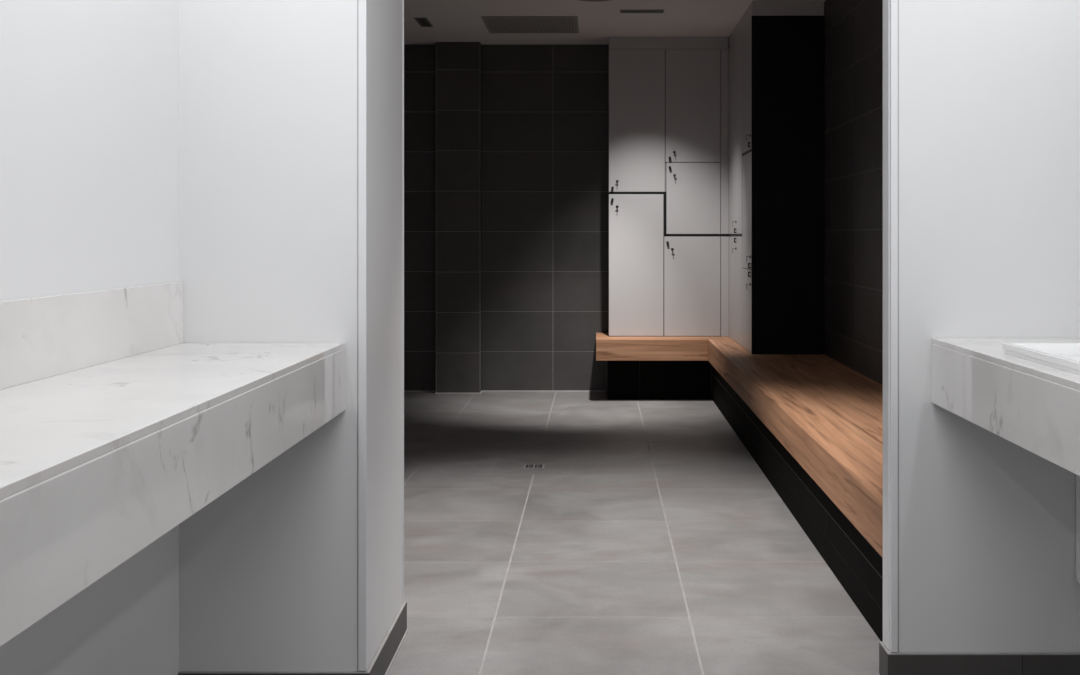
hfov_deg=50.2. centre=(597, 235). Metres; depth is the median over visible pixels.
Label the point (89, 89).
wall
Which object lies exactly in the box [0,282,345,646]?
countertop
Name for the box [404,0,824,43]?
ceiling
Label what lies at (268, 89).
wall
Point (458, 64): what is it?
wall pier
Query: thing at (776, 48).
lockers
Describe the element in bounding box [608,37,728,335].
lockers
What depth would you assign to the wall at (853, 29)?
6.28 m
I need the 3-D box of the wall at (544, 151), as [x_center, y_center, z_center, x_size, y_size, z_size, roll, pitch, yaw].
[-0.600,-0.137,8.772,4.200,2.628,0.120,0,0,0]
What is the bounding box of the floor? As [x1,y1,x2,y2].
[387,391,879,674]
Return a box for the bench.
[596,333,882,640]
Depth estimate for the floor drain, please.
5.87 m
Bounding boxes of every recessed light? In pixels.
[414,18,432,26]
[620,10,663,12]
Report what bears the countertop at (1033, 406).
attached to the wall
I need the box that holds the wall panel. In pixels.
[1076,475,1079,583]
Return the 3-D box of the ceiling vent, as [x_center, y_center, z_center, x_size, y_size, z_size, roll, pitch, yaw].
[-0.454,-1.448,7.892,0.637,0.006,0.615,0,0,0]
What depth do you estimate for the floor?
4.26 m
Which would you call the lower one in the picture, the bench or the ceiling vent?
the bench
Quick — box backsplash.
[0,282,183,389]
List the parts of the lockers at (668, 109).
door, door, door, door, door, filler panel, filler panel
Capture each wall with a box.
[0,0,178,674]
[179,0,402,670]
[404,44,737,390]
[824,0,882,384]
[889,0,1079,652]
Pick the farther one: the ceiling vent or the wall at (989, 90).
the ceiling vent
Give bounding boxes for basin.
[1002,343,1079,374]
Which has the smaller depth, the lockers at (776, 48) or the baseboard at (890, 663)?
the baseboard at (890, 663)
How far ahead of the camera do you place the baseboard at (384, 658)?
3.03 m
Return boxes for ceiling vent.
[481,16,578,32]
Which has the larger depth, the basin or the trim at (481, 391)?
the trim at (481, 391)
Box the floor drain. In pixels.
[524,464,543,467]
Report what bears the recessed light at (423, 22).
in the ceiling
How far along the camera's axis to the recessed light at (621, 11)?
7.42 m
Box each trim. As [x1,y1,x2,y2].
[435,391,481,393]
[883,0,898,651]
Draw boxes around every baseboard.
[178,602,408,674]
[879,641,1079,674]
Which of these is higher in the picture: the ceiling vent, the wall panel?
the ceiling vent
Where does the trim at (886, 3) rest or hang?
attached to the wall at (989, 90)
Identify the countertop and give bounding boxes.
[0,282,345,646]
[931,338,1079,475]
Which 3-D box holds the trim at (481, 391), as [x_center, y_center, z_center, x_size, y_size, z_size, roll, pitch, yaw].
[-1.270,1.174,8.650,2.660,0.006,0.124,0,0,0]
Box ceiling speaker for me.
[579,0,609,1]
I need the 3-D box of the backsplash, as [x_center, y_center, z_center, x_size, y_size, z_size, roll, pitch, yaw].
[-1.043,0.191,1.141,0.012,0.153,3.481,0,0,0]
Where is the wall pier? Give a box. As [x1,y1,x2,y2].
[436,42,481,392]
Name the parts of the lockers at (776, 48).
filler panel, filler panel, door, door, door, door, door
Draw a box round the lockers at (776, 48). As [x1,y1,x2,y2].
[729,1,823,353]

